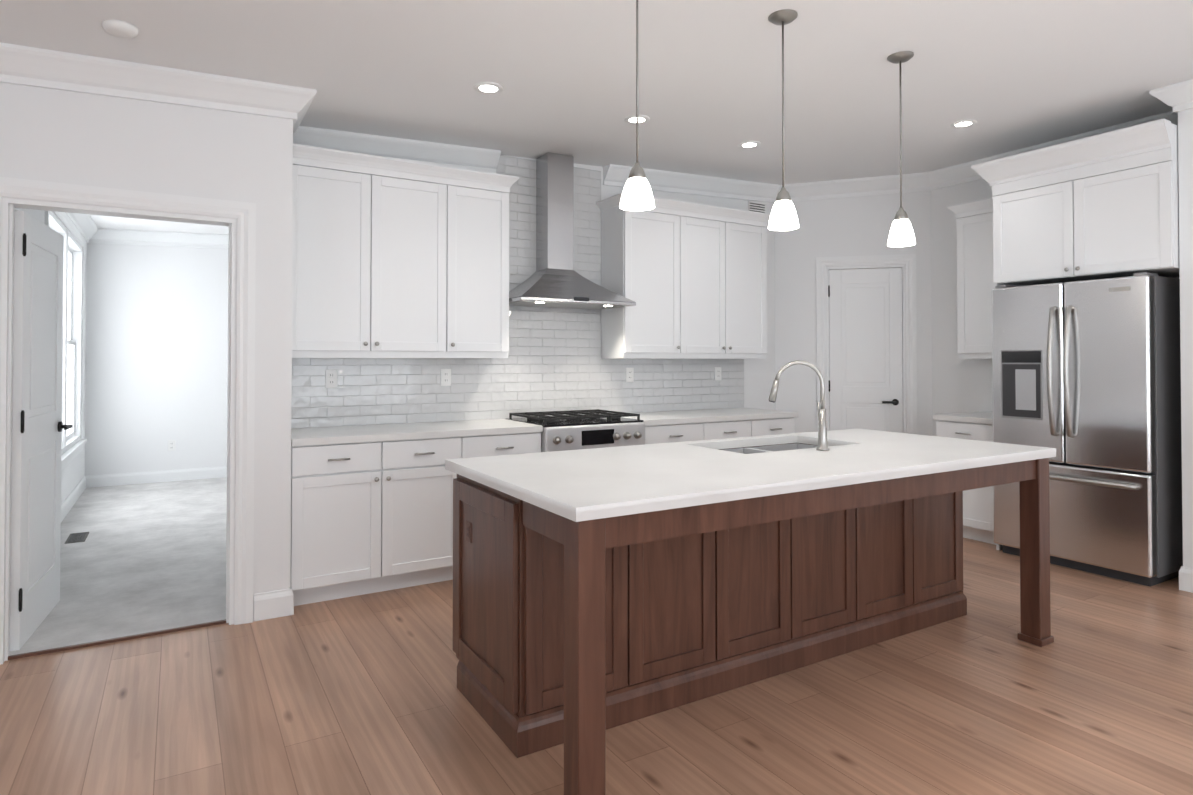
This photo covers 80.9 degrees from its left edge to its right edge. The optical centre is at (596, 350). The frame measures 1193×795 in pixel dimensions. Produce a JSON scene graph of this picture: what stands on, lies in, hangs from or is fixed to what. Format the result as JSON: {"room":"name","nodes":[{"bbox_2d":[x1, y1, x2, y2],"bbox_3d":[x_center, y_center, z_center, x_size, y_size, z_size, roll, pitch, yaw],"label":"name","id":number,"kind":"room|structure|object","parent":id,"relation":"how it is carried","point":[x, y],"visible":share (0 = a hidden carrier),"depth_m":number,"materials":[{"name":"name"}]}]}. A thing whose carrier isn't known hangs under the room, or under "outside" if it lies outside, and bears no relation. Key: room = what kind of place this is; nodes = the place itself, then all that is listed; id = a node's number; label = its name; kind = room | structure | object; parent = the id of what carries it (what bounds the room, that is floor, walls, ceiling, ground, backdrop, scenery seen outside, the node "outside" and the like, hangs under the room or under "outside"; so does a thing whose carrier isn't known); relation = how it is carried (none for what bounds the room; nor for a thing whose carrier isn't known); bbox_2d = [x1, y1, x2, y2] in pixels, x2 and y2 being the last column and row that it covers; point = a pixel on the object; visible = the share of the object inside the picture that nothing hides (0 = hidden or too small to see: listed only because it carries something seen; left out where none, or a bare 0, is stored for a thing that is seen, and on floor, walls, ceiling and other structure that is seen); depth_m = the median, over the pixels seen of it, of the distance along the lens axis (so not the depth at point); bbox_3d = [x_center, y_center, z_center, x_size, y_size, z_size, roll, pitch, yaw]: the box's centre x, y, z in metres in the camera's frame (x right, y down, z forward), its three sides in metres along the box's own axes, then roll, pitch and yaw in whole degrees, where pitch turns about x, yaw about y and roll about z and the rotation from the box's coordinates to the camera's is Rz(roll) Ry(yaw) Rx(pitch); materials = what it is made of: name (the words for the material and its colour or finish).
{"room":"kitchen","nodes":[
{"label":"kitchen","id":0,"kind":"room"},
{"bbox_2d":[9,477,226,655],"bbox_3d":[-2.943,1.434,5.860,2.860,0.072,5.044,0,-1,-31],"label":"floor carpet","id":1,"kind":"object","parent":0,"point":[146,557],"visible":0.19,"depth_m":4.54,"materials":[{"name":"grey carpet"}]},
{"bbox_2d":[64,532,88,543],"bbox_3d":[-3.854,1.385,5.199,0.120,0.007,0.320,0,-1,-31],"label":"air vent register","id":2,"kind":"object","parent":1,"relation":"on","point":[76,537],"visible":0.98,"depth_m":5.18,"materials":[{"name":"grey metal"}]},
{"bbox_2d":[0,83,292,623],"bbox_3d":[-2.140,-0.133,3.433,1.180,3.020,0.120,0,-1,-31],"label":"wall","id":3,"kind":"structure","parent":0,"point":[156,353],"depth_m":3.66,"materials":[{"name":"white paint"}]},
{"bbox_2d":[9,210,72,650],"bbox_3d":[-2.782,0.365,3.530,0.166,2.010,0.749,0,-1,-31],"label":"room door","id":4,"kind":"structure","parent":3,"relation":"in","point":[38,426],"depth_m":3.41,"materials":[{"name":"white wood"}]},
{"bbox_2d":[45,211,86,469],"bbox_3d":[-4.563,-0.076,5.961,0.167,2.105,2.420,0,-1,-31],"label":"room window","id":5,"kind":"structure","parent":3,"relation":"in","point":[73,348],"depth_m":6.77,"materials":[{"name":"white wood"}]},
{"bbox_2d":[61,476,86,521],"bbox_3d":[-4.047,1.332,5.170,0.015,0.135,4.854,0,-1,-31],"label":"baseboard","id":6,"kind":"structure","parent":3,"relation":"attached to","point":[66,506],"depth_m":6.36,"materials":[{"name":"white wood"}]},
{"bbox_2d":[0,177,255,664],"bbox_3d":[-2.250,0.308,3.351,1.094,2.135,0.141,0,-1,-31],"label":"door frame","id":7,"kind":"structure","parent":3,"relation":"attached to","point":[243,214],"depth_m":3.49,"materials":[{"name":"white wood"}]},
{"bbox_2d":[87,466,226,487],"bbox_3d":[-4.173,1.369,7.915,2.580,0.135,0.015,0,-1,-31],"label":"baseboard","id":8,"kind":"structure","parent":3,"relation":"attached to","point":[103,480],"depth_m":7.56,"materials":[{"name":"white wood"}]},
{"bbox_2d":[168,440,175,450],"bbox_3d":[-4.638,1.034,7.644,0.072,0.116,0.009,0,-1,-31],"label":"outlet","id":9,"kind":"object","parent":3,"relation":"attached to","point":[171,445],"visible":1,"depth_m":7.64,"materials":[{"name":"white plastic"}]},
{"bbox_2d":[309,155,823,432],"bbox_3d":[0.218,-0.104,5.597,5.330,3.020,0.140,0,-1,-31],"label":"wall","id":10,"kind":"structure","parent":0,"point":[791,254],"depth_m":6.33,"materials":[{"name":"white paint"}]},
{"bbox_2d":[292,152,459,357],"bbox_3d":[-1.415,-0.533,4.364,1.004,1.155,0.339,0,-1,-31],"label":"upper cabinet","id":11,"kind":"object","parent":10,"relation":"attached to","point":[395,258],"depth_m":4.21,"materials":[{"name":"white wood"}]},
{"bbox_2d":[460,176,511,357],"bbox_3d":[-0.877,-0.528,4.687,0.492,1.155,0.339,0,-1,-31],"label":"upper cabinet","id":12,"kind":"object","parent":10,"relation":"attached to","point":[484,204],"depth_m":4.58,"materials":[{"name":"white wood"}]},
{"bbox_2d":[291,155,743,427],"bbox_3d":[-0.316,-0.440,5.214,3.764,1.913,0.007,0,-1,-31],"label":"tile backsplash","id":13,"kind":"structure","parent":10,"relation":"attached to","point":[553,361],"depth_m":5.10,"materials":[{"name":"white tile"}]},
{"bbox_2d":[325,369,337,387],"bbox_3d":[-1.662,0.175,4.390,0.072,0.116,0.009,0,-1,-31],"label":"outlet","id":14,"kind":"object","parent":13,"relation":"attached to","point":[331,378],"depth_m":4.39,"materials":[{"name":"white plastic"}]},
{"bbox_2d":[441,369,450,385],"bbox_3d":[-1.026,0.180,4.771,0.072,0.116,0.009,0,-1,-31],"label":"outlet","id":15,"kind":"object","parent":13,"relation":"attached to","point":[445,373],"depth_m":4.77,"materials":[{"name":"white plastic"}]},
{"bbox_2d":[626,368,633,381],"bbox_3d":[0.264,0.190,5.544,0.072,0.116,0.009,0,-1,-31],"label":"outlet","id":16,"kind":"object","parent":13,"relation":"attached to","point":[629,371],"depth_m":5.54,"materials":[{"name":"white plastic"}]},
{"bbox_2d":[715,367,720,380],"bbox_3d":[1.045,0.197,6.012,0.072,0.116,0.009,0,-1,-31],"label":"outlet","id":17,"kind":"object","parent":13,"relation":"attached to","point":[717,369],"depth_m":6.01,"materials":[{"name":"white plastic"}]},
{"bbox_2d":[509,152,635,309],"bbox_3d":[-0.228,-0.867,4.979,0.902,1.097,0.490,0,-1,-31],"label":"range hood","id":18,"kind":"object","parent":10,"relation":"attached to","point":[554,280],"visible":0.94,"depth_m":5.00,"materials":[{"name":"silver metal"}]},
{"bbox_2d":[600,200,687,358],"bbox_3d":[0.366,-0.518,5.431,0.571,1.155,0.339,0,-1,-31],"label":"upper cabinet","id":19,"kind":"object","parent":10,"relation":"attached to","point":[644,254],"depth_m":5.29,"materials":[{"name":"white wood"}]},
{"bbox_2d":[688,208,767,358],"bbox_3d":[0.926,-0.514,5.767,0.975,1.155,0.339,0,-1,-31],"label":"upper cabinet","id":20,"kind":"object","parent":10,"relation":"attached to","point":[689,279],"depth_m":5.65,"materials":[{"name":"white wood"}]},
{"bbox_2d":[748,201,764,212],"bbox_3d":[1.437,-1.270,6.273,0.200,0.130,0.012,0,-1,-31],"label":"air vent","id":21,"kind":"object","parent":10,"relation":"in","point":[756,206],"visible":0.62,"depth_m":6.27,"materials":[{"name":"white plastic"}]},
{"bbox_2d":[0,537,1192,794],"bbox_3d":[0.677,1.377,1.200,9.040,0.060,8.120,0,-1,-31],"label":"floor","id":22,"kind":"structure","parent":0,"point":[356,695],"depth_m":2.63,"materials":[{"name":"brown wood"}]},
{"bbox_2d":[290,435,473,605],"bbox_3d":[-1.344,0.950,4.224,1.004,0.876,0.619,0,-1,-31],"label":"base cabinet","id":23,"kind":"object","parent":22,"relation":"on","point":[371,508],"depth_m":3.92,"materials":[{"name":"white wood"}]},
{"bbox_2d":[291,419,541,446],"bbox_3d":[-1.137,0.494,4.345,1.476,0.040,0.635,0,-1,-31],"label":"countertop","id":24,"kind":"structure","parent":23,"relation":"on","point":[378,433],"depth_m":4.16,"materials":[{"name":"white stone"}]},
{"bbox_2d":[474,431,542,456],"bbox_3d":[-0.762,0.955,4.572,0.592,0.876,0.619,0,-1,-31],"label":"base cabinet","id":25,"kind":"object","parent":22,"relation":"on","point":[484,445],"depth_m":4.34,"materials":[{"name":"white wood"}]},
{"bbox_2d":[506,409,644,451],"bbox_3d":[-0.140,0.917,4.866,0.770,0.958,0.696,0,-1,-31],"label":"gas range","id":26,"kind":"object","parent":22,"relation":"on","point":[578,430],"visible":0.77,"depth_m":4.66,"materials":[{"name":"silver metal"}]},
{"bbox_2d":[645,424,714,443],"bbox_3d":[0.420,0.964,5.281,0.611,0.876,0.619,0,-1,-31],"label":"base cabinet","id":27,"kind":"object","parent":22,"relation":"on","point":[682,425],"depth_m":5.02,"materials":[{"name":"white wood"}]},
{"bbox_2d":[445,441,1055,794],"bbox_3d":[0.772,0.936,3.111,2.580,0.874,1.090,0,-1,-31],"label":"kitchen island","id":28,"kind":"object","parent":22,"relation":"on","point":[598,593],"depth_m":2.70,"materials":[{"name":"wood"}]},
{"bbox_2d":[445,429,1055,516],"bbox_3d":[0.769,0.477,3.121,2.600,0.040,1.120,0,-1,-31],"label":"island countertop","id":29,"kind":"structure","parent":28,"relation":"on","point":[581,482],"depth_m":2.75,"materials":[{"name":"white stone"}]},
{"bbox_2d":[724,443,816,453],"bbox_3d":[0.887,0.609,3.487,0.768,0.208,0.418,0,-1,-31],"label":"undermount sink","id":30,"kind":"object","parent":29,"relation":"in","point":[762,449],"visible":0.06,"depth_m":3.75,"materials":[{"name":"silver metal"}]},
{"bbox_2d":[768,360,828,450],"bbox_3d":[0.957,0.252,3.263,0.265,0.414,0.184,0,-1,-31],"label":"gooseneck faucet","id":31,"kind":"object","parent":29,"relation":"on","point":[822,445],"visible":1,"depth_m":3.24,"materials":[{"name":"silver metal"}]},
{"bbox_2d":[715,416,797,438],"bbox_3d":[1.008,0.969,5.633,1.000,0.876,0.619,0,-1,-31],"label":"base cabinet","id":32,"kind":"object","parent":22,"relation":"on","point":[725,428],"depth_m":5.39,"materials":[{"name":"white wood"}]},
{"bbox_2d":[623,408,797,427],"bbox_3d":[0.811,0.510,5.512,1.512,0.040,0.635,0,-1,-31],"label":"countertop","id":33,"kind":"structure","parent":32,"relation":"on","point":[703,416],"depth_m":5.37,"materials":[{"name":"white stone"}]},
{"bbox_2d":[933,412,995,544],"bbox_3d":[2.964,0.945,5.311,0.652,0.915,0.480,0,-1,-31],"label":"base cabinet","id":34,"kind":"object","parent":22,"relation":"on","point":[978,512],"visible":0.31,"depth_m":5.12,"materials":[{"name":"white wood"}]},
{"bbox_2d":[971,119,1179,549],"bbox_3d":[3.286,0.036,4.673,0.768,2.715,1.133,0,-1,-31],"label":"tall cabinet","id":35,"kind":"object","parent":22,"relation":"on","point":[1102,206],"visible":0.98,"depth_m":4.42,"materials":[{"name":"white wood"}]},
{"bbox_2d":[992,272,1182,586],"bbox_3d":[3.253,0.469,4.628,0.814,1.848,0.920,0,-1,-31],"label":"fridge","id":36,"kind":"object","parent":22,"relation":"on","point":[1086,379],"visible":0.88,"depth_m":4.29,"materials":[{"name":"grey metal"}]},
{"bbox_2d":[0,0,1192,234],"bbox_3d":[-0.433,-1.461,3.092,9.140,0.486,12.540,0,-1,-31],"label":"ceiling","id":37,"kind":"structure","parent":0,"point":[1012,74],"depth_m":3.56,"materials":[{"name":"white paint"}]},
{"bbox_2d":[102,19,137,38],"bbox_3d":[-1.976,-1.331,2.906,0.124,0.036,0.124,0,-1,-31],"label":"smoke detector","id":38,"kind":"object","parent":37,"relation":"attached to","point":[121,29],"visible":0.98,"depth_m":2.88,"materials":[{"name":"white plastic"}]},
{"bbox_2d":[474,82,502,93],"bbox_3d":[-0.575,-1.397,3.722,0.156,0.010,0.156,0,-1,-31],"label":"recessed light","id":39,"kind":"object","parent":37,"relation":"in","point":[490,87],"visible":1,"depth_m":3.71,"materials":[{"name":"white plastic"}]},
{"bbox_2d":[624,115,649,123],"bbox_3d":[0.250,-1.430,4.326,0.156,0.010,0.156,0,-1,-31],"label":"recessed light","id":40,"kind":"object","parent":37,"relation":"in","point":[642,119],"visible":0.88,"depth_m":4.32,"materials":[{"name":"white plastic"}]},
{"bbox_2d":[620,0,654,210],"bbox_3d":[0.149,-0.971,2.563,0.130,0.894,0.130,0,-1,-31],"label":"pendant light","id":41,"kind":"object","parent":37,"relation":"hanging from","point":[637,194],"visible":1,"depth_m":2.53,"materials":[{"name":"white glass"}]},
{"bbox_2d":[738,141,760,147],"bbox_3d":[1.084,-1.463,4.964,0.156,0.010,0.156,0,-1,-31],"label":"recessed light","id":42,"kind":"object","parent":37,"relation":"in","point":[750,144],"visible":0.98,"depth_m":4.95,"materials":[{"name":"white plastic"}]},
{"bbox_2d":[768,9,798,230],"bbox_3d":[0.803,-0.986,3.011,0.130,0.917,0.130,0,-1,-31],"label":"pendant light","id":43,"kind":"object","parent":37,"relation":"hanging from","point":[783,216],"visible":1,"depth_m":2.98,"materials":[{"name":"white glass"}]},
{"bbox_2d":[887,51,915,246],"bbox_3d":[1.516,-0.999,3.487,0.130,0.945,0.130,0,-1,-31],"label":"pendant light","id":44,"kind":"object","parent":37,"relation":"hanging from","point":[901,233],"visible":1,"depth_m":3.46,"materials":[{"name":"white glass"}]},
{"bbox_2d":[950,120,976,127],"bbox_3d":[2.435,-1.507,4.646,0.156,0.010,0.156,0,-1,-31],"label":"recessed light","id":45,"kind":"object","parent":37,"relation":"in","point":[963,123],"visible":0.98,"depth_m":4.63,"materials":[{"name":"white plastic"}]},
{"bbox_2d":[824,190,935,435],"bbox_3d":[2.502,-0.095,6.220,0.510,3.020,0.720,0,-1,-31],"label":"wall","id":46,"kind":"structure","parent":0,"point":[858,225],"depth_m":6.12,"materials":[{"name":"white paint"}]},
{"bbox_2d":[0,42,1192,247],"bbox_3d":[-0.433,-1.329,3.090,8.800,0.494,12.200,0,-1,-31],"label":"crown molding","id":47,"kind":"structure","parent":46,"relation":"attached to","point":[45,68],"depth_m":4.41,"materials":[{"name":"white wood"}]},
{"bbox_2d":[828,268,902,432],"bbox_3d":[2.382,0.338,6.205,0.465,2.133,0.459,0,-1,-31],"label":"pantry door","id":48,"kind":"structure","parent":46,"relation":"in","point":[865,356],"depth_m":6.20,"materials":[{"name":"white wood"}]},
{"bbox_2d":[816,254,916,433],"bbox_3d":[2.390,0.287,6.230,0.830,2.255,0.121,0,-1,14],"label":"door frame","id":49,"kind":"structure","parent":46,"relation":"attached to","point":[909,282],"depth_m":6.14,"materials":[{"name":"white wood"}]},
{"bbox_2d":[932,179,993,420],"bbox_3d":[3.252,-0.104,5.591,0.130,3.020,2.990,0,-1,-31],"label":"wall","id":50,"kind":"structure","parent":0,"point":[962,385],"depth_m":5.92,"materials":[{"name":"white paint"}]},
{"bbox_2d":[947,197,993,358],"bbox_3d":[3.069,-0.545,5.413,0.387,1.207,0.513,0,-1,-31],"label":"upper cabinet","id":51,"kind":"object","parent":50,"relation":"attached to","point":[975,283],"visible":0.46,"depth_m":5.40,"materials":[{"name":"white wood"}]},
{"bbox_2d":[1176,108,1192,568],"bbox_3d":[4.731,-0.153,1.966,0.120,3.020,4.990,0,-1,-31],"label":"wall","id":52,"kind":"structure","parent":0,"point":[1185,118],"depth_m":4.05,"materials":[{"name":"white paint"}]},
{"bbox_2d":[1179,566,1192,592],"bbox_3d":[4.671,1.288,1.936,0.035,0.135,4.975,0,-1,-31],"label":"baseboard","id":53,"kind":"structure","parent":52,"relation":"attached to","point":[1185,574],"depth_m":4.03,"materials":[{"name":"white wood"}]}
]}

